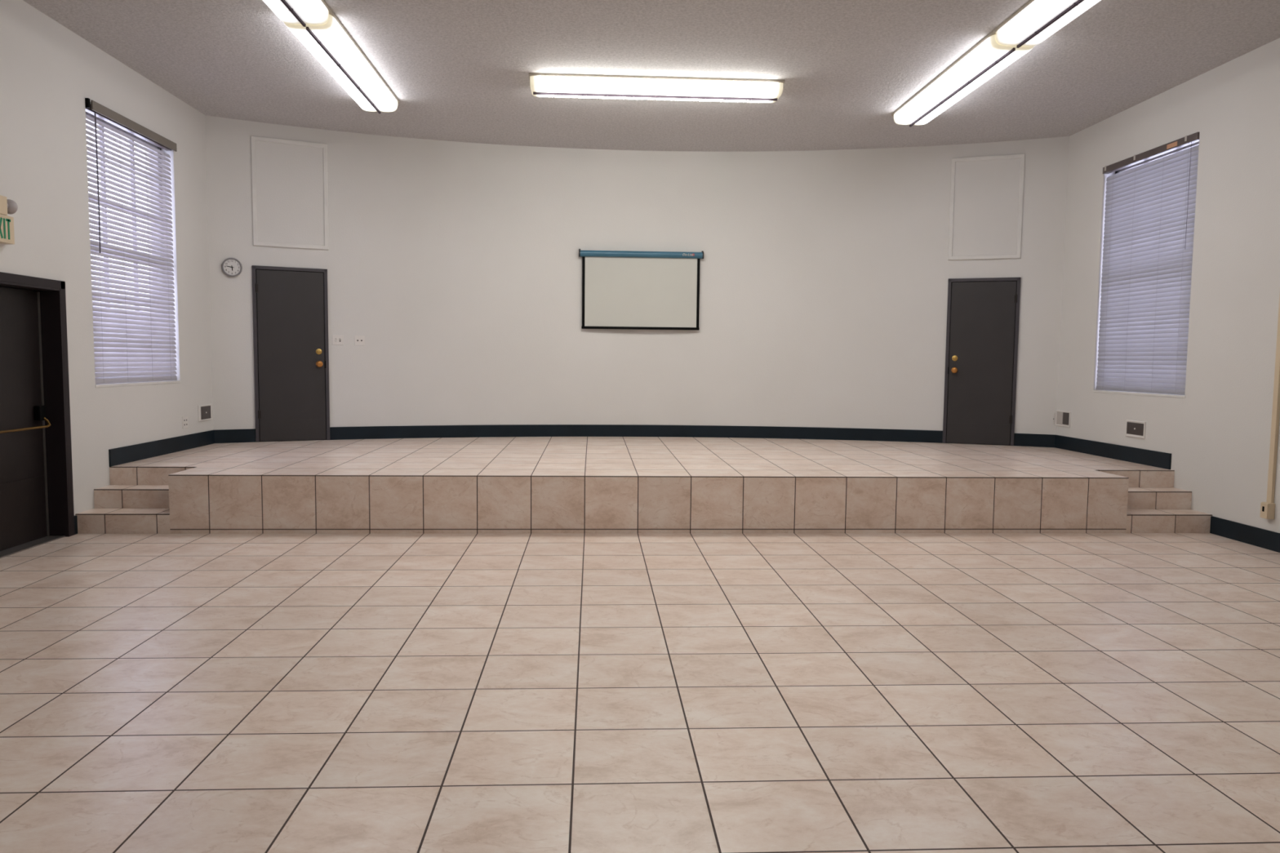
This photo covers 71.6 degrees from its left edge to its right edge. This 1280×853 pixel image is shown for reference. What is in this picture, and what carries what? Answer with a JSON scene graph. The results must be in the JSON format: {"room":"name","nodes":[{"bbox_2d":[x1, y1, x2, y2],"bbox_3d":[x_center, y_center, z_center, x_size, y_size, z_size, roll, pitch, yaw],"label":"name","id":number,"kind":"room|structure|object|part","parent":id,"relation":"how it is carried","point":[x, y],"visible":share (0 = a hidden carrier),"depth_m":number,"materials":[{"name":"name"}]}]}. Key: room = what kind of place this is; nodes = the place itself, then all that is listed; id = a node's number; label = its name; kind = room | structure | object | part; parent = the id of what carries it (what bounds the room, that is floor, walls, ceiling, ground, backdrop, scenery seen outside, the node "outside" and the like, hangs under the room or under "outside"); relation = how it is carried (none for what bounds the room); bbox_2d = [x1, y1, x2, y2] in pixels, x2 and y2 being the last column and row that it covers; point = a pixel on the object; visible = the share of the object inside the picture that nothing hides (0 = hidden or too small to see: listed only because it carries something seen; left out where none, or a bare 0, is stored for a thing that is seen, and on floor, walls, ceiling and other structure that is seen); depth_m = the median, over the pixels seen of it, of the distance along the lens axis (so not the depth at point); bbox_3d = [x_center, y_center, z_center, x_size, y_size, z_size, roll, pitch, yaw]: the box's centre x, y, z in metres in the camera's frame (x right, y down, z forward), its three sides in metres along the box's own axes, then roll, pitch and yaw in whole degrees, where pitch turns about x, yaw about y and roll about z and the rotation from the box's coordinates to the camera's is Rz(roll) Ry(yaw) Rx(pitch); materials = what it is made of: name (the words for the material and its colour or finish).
{"room":"assembly hall","nodes":[
{"label":"assembly hall","id":0,"kind":"room"},
{"bbox_2d":[0,0,213,515],"bbox_3d":[-4.638,-0.912,3.811,0.284,4.412,13.142,0,4,-3],"label":"wall","id":1,"kind":"structure","parent":0,"point":[48,71],"depth_m":7.47,"materials":[{"name":"white paint"}]},
{"bbox_2d":[0,213,14,244],"bbox_3d":[-4.593,-1.417,6.322,0.071,0.197,0.302,0,4,-3],"label":"exit sign","id":2,"kind":"object","parent":1,"relation":"attached to","point":[6,223],"visible":1,"depth_m":6.39,"materials":[{"name":"beige plastic"}]},
{"bbox_2d":[0,195,17,215],"bbox_3d":[-4.581,-1.583,6.311,0.105,0.133,0.320,0,4,-3],"label":"emergency light","id":3,"kind":"object","parent":1,"relation":"attached to","point":[10,206],"visible":1,"depth_m":6.39,"materials":[{"name":"beige plastic"}]},
{"bbox_2d":[0,271,75,558],"bbox_3d":[-4.762,-0.100,6.726,0.249,2.078,1.065,0,4,-3],"label":"door","id":4,"kind":"structure","parent":1,"relation":"in","point":[37,490],"depth_m":7.02,"materials":[{"name":"brown paint"}]},
{"bbox_3d":[-4.802,0.658,6.776,0.004,0.466,0.832,0,4,-3],"label":"kick plate","id":5,"kind":"part","parent":4,"relation":"part of","materials":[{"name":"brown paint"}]},
{"bbox_2d":[74,515,77,534],"bbox_3d":[-4.426,1.194,2.406,0.014,0.153,10.003,0,4,-3],"label":"baseboard","id":6,"kind":"structure","parent":1,"relation":"attached to","point":[75,516],"depth_m":7.37,"materials":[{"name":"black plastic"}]},
{"bbox_2d":[85,111,181,387],"bbox_3d":[-4.840,-1.604,8.361,0.216,2.421,1.591,0,4,-3],"label":"window","id":7,"kind":"structure","parent":1,"relation":"in","point":[86,113],"depth_m":8.53,"materials":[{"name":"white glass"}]},
{"bbox_2d":[84,97,177,384],"bbox_3d":[-4.750,-1.627,8.360,0.094,2.418,1.582,0,4,-3],"label":"blind","id":8,"kind":"object","parent":7,"relation":"attached to","point":[139,346],"visible":0.96,"depth_m":8.26,"materials":[{"name":"grey plastic"}]},
{"bbox_3d":[-4.738,-1.540,7.729,0.049,2.323,0.002,0,4,-3],"label":"ladder cord","id":9,"kind":"part","parent":8,"relation":"part of","materials":[{"name":"white fabric"}]},
{"bbox_3d":[-4.760,-1.571,8.137,0.049,2.323,0.002,0,4,-3],"label":"ladder cord","id":10,"kind":"part","parent":8,"relation":"part of","materials":[{"name":"white fabric"}]},
{"bbox_3d":[-4.783,-0.432,8.440,0.037,0.022,1.545,0,4,-3],"label":"rail","id":11,"kind":"part","parent":8,"relation":"part of","materials":[{"name":"grey plastic"}]},
{"bbox_3d":[-4.784,-1.606,8.599,0.049,2.323,0.002,0,4,-3],"label":"ladder cord","id":12,"kind":"part","parent":8,"relation":"part of","materials":[{"name":"white fabric"}]},
{"bbox_3d":[-4.804,-1.635,8.976,0.049,2.323,0.002,0,4,-3],"label":"ladder cord","id":13,"kind":"part","parent":8,"relation":"part of","materials":[{"name":"white fabric"}]},
{"bbox_3d":[-4.808,-0.408,8.454,0.129,0.022,1.591,0,4,-3],"label":"sill","id":14,"kind":"part","parent":7,"relation":"part of","materials":[{"name":"white paint"}]},
{"bbox_2d":[108,430,214,466],"bbox_3d":[-4.774,0.198,8.976,0.014,0.153,2.188,0,4,-3],"label":"baseboard","id":15,"kind":"structure","parent":1,"relation":"attached to","point":[120,455],"depth_m":8.76,"materials":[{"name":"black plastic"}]},
{"bbox_2d":[182,416,188,428],"bbox_3d":[-4.797,-0.043,9.354,0.010,0.124,0.124,0,4,-3],"label":"wall outlet","id":16,"kind":"object","parent":1,"relation":"attached to","point":[184,420],"visible":1,"depth_m":9.34,"materials":[{"name":"white plastic"}]},
{"bbox_2d":[197,404,212,421],"bbox_3d":[-4.816,-0.154,9.822,0.021,0.174,0.329,0,4,-3],"label":"wall box","id":17,"kind":"object","parent":1,"relation":"attached to","point":[204,412],"visible":1,"depth_m":9.80,"materials":[{"name":"white plastic"}]},
{"bbox_2d":[204,115,1069,435],"bbox_3d":[0.037,-1.402,10.949,10.076,4.412,1.477,0,4,-3],"label":"wall","id":18,"kind":"structure","parent":0,"point":[824,275],"depth_m":11.11,"materials":[{"name":"white paint"}]},
{"bbox_2d":[221,257,242,276],"bbox_3d":[-4.611,-1.799,10.020,0.212,0.212,0.044,-2,5,-29],"label":"wall clock","id":19,"kind":"object","parent":18,"relation":"attached to","point":[231,267],"visible":1,"depth_m":10.01,"materials":[{"name":"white plastic"}]},
{"bbox_2d":[214,428,255,443],"bbox_3d":[-4.644,0.110,10.166,0.440,0.153,0.016,-2,5,-29],"label":"baseboard","id":20,"kind":"structure","parent":18,"relation":"attached to","point":[222,436],"depth_m":10.16,"materials":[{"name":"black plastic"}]},
{"bbox_2d":[250,135,328,249],"bbox_3d":[-4.039,-2.686,10.250,0.820,1.225,0.025,-1,5,-26],"label":"wall panel","id":21,"kind":"object","parent":18,"relation":"attached to","point":[290,186],"visible":1,"depth_m":10.24,"materials":[{"name":"white paint"}]},
{"bbox_2d":[252,265,329,442],"bbox_3d":[-4.058,-0.837,10.346,0.816,2.025,0.108,-2,5,-26],"label":"door","id":22,"kind":"structure","parent":18,"relation":"in","point":[291,304],"depth_m":10.37,"materials":[{"name":"charcoal paint"},{"name":"grey paint"},{"name":"brass"}]},
{"bbox_3d":[-4.079,0.037,10.437,0.721,0.242,0.004,-2,5,-26],"label":"kick plate","id":23,"kind":"part","parent":22,"relation":"part of","materials":[{"name":"grey metal"}]},
{"bbox_3d":[-3.785,-0.738,10.472,0.076,0.076,0.082,-2,5,-26],"label":"knob","id":24,"kind":"part","parent":22,"relation":"part of","materials":[{"name":"brown metal"}]},
{"bbox_2d":[332,334,343,345],"bbox_3d":[-3.604,-1.032,10.582,0.126,0.116,0.028,-1,5,-23],"label":"switch plate","id":25,"kind":"object","parent":18,"relation":"attached to","point":[336,340],"visible":1,"depth_m":10.59,"materials":[{"name":"white plastic"}]},
{"bbox_2d":[354,335,364,345],"bbox_3d":[-3.377,-1.035,10.683,0.118,0.116,0.014,-1,5,-22],"label":"switch plate","id":26,"kind":"object","parent":18,"relation":"attached to","point":[358,340],"visible":1,"depth_m":10.68,"materials":[{"name":"white plastic"}]},
{"bbox_2d":[329,424,942,443],"bbox_3d":[0.007,0.081,11.168,7.499,0.153,0.694,0,4,-3],"label":"baseboard","id":27,"kind":"structure","parent":18,"relation":"attached to","point":[504,430],"depth_m":11.33,"materials":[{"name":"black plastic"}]},
{"bbox_2d":[578,248,703,329],"bbox_3d":[0.013,-1.743,11.304,1.586,1.006,0.090,0,4,-3],"label":"projection screen","id":28,"kind":"object","parent":18,"relation":"attached to","point":[621,289],"visible":1,"depth_m":11.31,"materials":[{"name":"white fabric"}]},
{"bbox_2d":[942,277,1021,445],"bbox_3d":[4.149,-0.787,10.794,0.820,2.025,0.108,2,5,20],"label":"door","id":29,"kind":"structure","parent":18,"relation":"in","point":[983,314],"depth_m":10.82,"materials":[{"name":"grey paint"}]},
{"bbox_3d":[3.861,-0.692,10.890,0.076,0.076,0.082,2,5,20],"label":"knob","id":30,"kind":"part","parent":29,"relation":"part of","materials":[{"name":"brown metal"}]},
{"bbox_3d":[4.150,0.086,10.886,0.724,0.242,0.004,2,5,20],"label":"kick plate","id":31,"kind":"part","parent":29,"relation":"part of","materials":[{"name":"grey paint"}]},
{"bbox_2d":[947,153,1025,260],"bbox_3d":[4.170,-2.637,10.695,0.822,1.225,0.026,2,5,19],"label":"wall panel","id":32,"kind":"object","parent":18,"relation":"attached to","point":[987,192],"visible":1,"depth_m":10.69,"materials":[{"name":"white paint"}]},
{"bbox_2d":[1013,433,1054,447],"bbox_3d":[4.750,0.166,10.674,0.458,0.153,0.016,2,5,23],"label":"baseboard","id":33,"kind":"structure","parent":18,"relation":"attached to","point":[1020,439],"depth_m":10.67,"materials":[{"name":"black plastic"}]},
{"bbox_2d":[0,533,1279,852],"bbox_3d":[0.341,1.298,2.673,10.068,0.001,10.012,0,4,-3],"label":"floor","id":34,"kind":"structure","parent":0,"point":[405,692],"depth_m":3.95,"materials":[{"name":"beige tile"}]},
{"bbox_2d":[75,466,195,533],"bbox_3d":[-4.331,0.626,7.671,0.764,0.496,0.558,0,4,-3],"label":"steps","id":35,"kind":"structure","parent":34,"relation":"on","point":[135,500],"depth_m":7.66,"materials":[{"name":"beige tile"}]},
{"bbox_2d":[111,436,1172,533],"bbox_3d":[0.099,0.526,9.594,9.816,0.496,3.930,0,4,-3],"label":"stage","id":36,"kind":"object","parent":34,"relation":"on","point":[489,484],"visible":1,"depth_m":7.75,"materials":[{"name":"beige tile"}]},
{"bbox_2d":[1097,470,1212,533],"bbox_3d":[4.697,0.681,8.158,0.786,0.496,0.558,0,4,-3],"label":"steps","id":37,"kind":"structure","parent":34,"relation":"on","point":[1154,505],"depth_m":8.15,"materials":[{"name":"beige tile"}]},
{"bbox_2d":[22,0,1279,151],"bbox_3d":[0.394,-3.081,4.521,10.383,0.183,14.914,0,4,-3],"label":"ceiling","id":38,"kind":"structure","parent":0,"point":[457,70],"depth_m":7.85,"materials":[{"name":"white paint"}]},
{"bbox_2d":[262,0,332,26],"bbox_3d":[-2.496,-3.031,5.596,0.398,0.137,2.400,0,4,-3],"label":"ceiling light","id":39,"kind":"object","parent":38,"relation":"attached to","point":[303,12],"visible":1,"depth_m":6.54,"materials":[{"name":"white plastic"}]},
{"bbox_2d":[284,11,399,113],"bbox_3d":[-2.624,-3.212,7.991,0.398,0.137,2.400,0,4,-3],"label":"ceiling light","id":40,"kind":"object","parent":38,"relation":"attached to","point":[330,42],"visible":0.97,"depth_m":7.70,"materials":[{"name":"white plastic"}]},
{"bbox_2d":[528,72,784,102],"bbox_3d":[0.155,-3.222,8.496,2.400,0.137,0.398,0,4,-3],"label":"ceiling light","id":41,"kind":"object","parent":38,"relation":"attached to","point":[542,85],"visible":1,"depth_m":8.35,"materials":[{"name":"white plastic"}]},
{"bbox_2d":[891,31,1034,126],"bbox_3d":[2.946,-3.179,8.291,0.398,0.137,2.400,0,4,-3],"label":"ceiling light","id":42,"kind":"object","parent":38,"relation":"attached to","point":[987,58],"visible":0.94,"depth_m":7.99,"materials":[{"name":"white plastic"}]},
{"bbox_2d":[992,0,1100,48],"bbox_3d":[3.074,-2.997,5.896,0.398,0.137,2.400,0,4,-3],"label":"ceiling light","id":43,"kind":"object","parent":38,"relation":"attached to","point":[1035,21],"visible":1,"depth_m":6.59,"materials":[{"name":"white plastic"}]},
{"bbox_2d":[1055,37,1279,533],"bbox_3d":[5.447,-0.851,4.354,0.284,4.412,13.140,0,4,-3],"label":"wall","id":44,"kind":"structure","parent":0,"point":[1217,437],"depth_m":7.94,"materials":[{"name":"white paint"}]},
{"bbox_2d":[1053,409,1071,427],"bbox_3d":[4.954,-0.093,10.416,0.042,0.183,0.316,0,4,-3],"label":"wall box","id":45,"kind":"object","parent":44,"relation":"attached to","point":[1061,418],"visible":1,"depth_m":10.43,"materials":[{"name":"white plastic"}]},
{"bbox_2d":[1054,435,1171,469],"bbox_3d":[5.012,0.255,9.531,0.014,0.153,2.126,0,4,-3],"label":"baseboard","id":46,"kind":"structure","parent":44,"relation":"attached to","point":[1138,455],"depth_m":9.34,"materials":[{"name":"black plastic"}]},
{"bbox_2d":[1125,419,1146,439],"bbox_3d":[5.039,0.027,9.022,0.021,0.169,0.311,0,4,-3],"label":"wall box","id":47,"kind":"object","parent":44,"relation":"attached to","point":[1134,428],"visible":1,"depth_m":9.01,"materials":[{"name":"white plastic"}]},
{"bbox_2d":[1093,141,1199,398],"bbox_3d":[5.164,-1.536,8.952,0.216,2.435,1.527,0,4,-3],"label":"window","id":48,"kind":"structure","parent":44,"relation":"in","point":[1196,143],"depth_m":8.93,"materials":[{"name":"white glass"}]},
{"bbox_3d":[5.108,-0.334,9.040,0.129,0.022,1.527,0,4,-3],"label":"sill","id":49,"kind":"part","parent":48,"relation":"part of","materials":[{"name":"white paint"}]},
{"bbox_2d":[1095,132,1199,395],"bbox_3d":[5.080,-1.552,8.953,0.080,2.413,1.513,0,4,-3],"label":"blind","id":50,"kind":"object","parent":48,"relation":"attached to","point":[1149,218],"visible":1,"depth_m":8.87,"materials":[{"name":"grey plastic"}]},
{"bbox_3d":[5.063,-1.567,9.550,0.049,2.336,0.002,0,4,-3],"label":"ladder cord","id":51,"kind":"part","parent":50,"relation":"part of","materials":[{"name":"white fabric"}]},
{"bbox_3d":[5.084,-1.538,9.160,0.049,2.336,0.002,0,4,-3],"label":"ladder cord","id":52,"kind":"part","parent":50,"relation":"part of","materials":[{"name":"white fabric"}]},
{"bbox_3d":[5.084,-0.360,9.039,0.037,0.022,1.495,0,4,-3],"label":"rail","id":53,"kind":"part","parent":50,"relation":"part of","materials":[{"name":"grey plastic"}]},
{"bbox_3d":[5.108,-1.504,8.713,0.049,2.336,0.002,0,4,-3],"label":"ladder cord","id":54,"kind":"part","parent":50,"relation":"part of","materials":[{"name":"white fabric"}]},
{"bbox_3d":[5.127,-1.476,8.353,0.049,2.336,0.002,0,4,-3],"label":"ladder cord","id":55,"kind":"part","parent":50,"relation":"part of","materials":[{"name":"white fabric"}]},
{"bbox_3d":[5.092,-2.144,8.236,0.008,0.988,0.004,0,4,-3],"label":"lift cord","id":56,"kind":"part","parent":50,"relation":"part of","materials":[{"name":"white fabric"}]},
{"bbox_2d":[1209,515,1279,552],"bbox_3d":[5.362,1.253,2.933,0.014,0.153,10.003,0,4,-3],"label":"baseboard","id":57,"kind":"structure","parent":44,"relation":"attached to","point":[1259,537],"depth_m":7.48,"materials":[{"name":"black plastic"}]},
{"bbox_2d":[1259,502,1275,519],"bbox_3d":[5.108,0.685,7.221,0.066,0.130,0.082,0,4,-3],"label":"box","id":58,"kind":"object","parent":44,"relation":"attached to","point":[1267,509],"visible":1,"depth_m":7.18,"materials":[{"name":"beige plastic"}]},
{"bbox_3d":[5.082,0.684,7.219,0.009,0.123,0.075,0,4,-3],"label":"plate","id":59,"kind":"part","parent":58,"relation":"part of","materials":[{"name":"beige plastic"}]},
{"bbox_2d":[1266,294,1279,502],"bbox_3d":[5.147,-1.252,7.076,0.027,3.754,0.050,0,4,-3],"label":"pipe","id":60,"kind":"object","parent":44,"relation":"attached to","point":[1276,398],"visible":1,"depth_m":7.16,"materials":[{"name":"beige plastic"}]}
]}

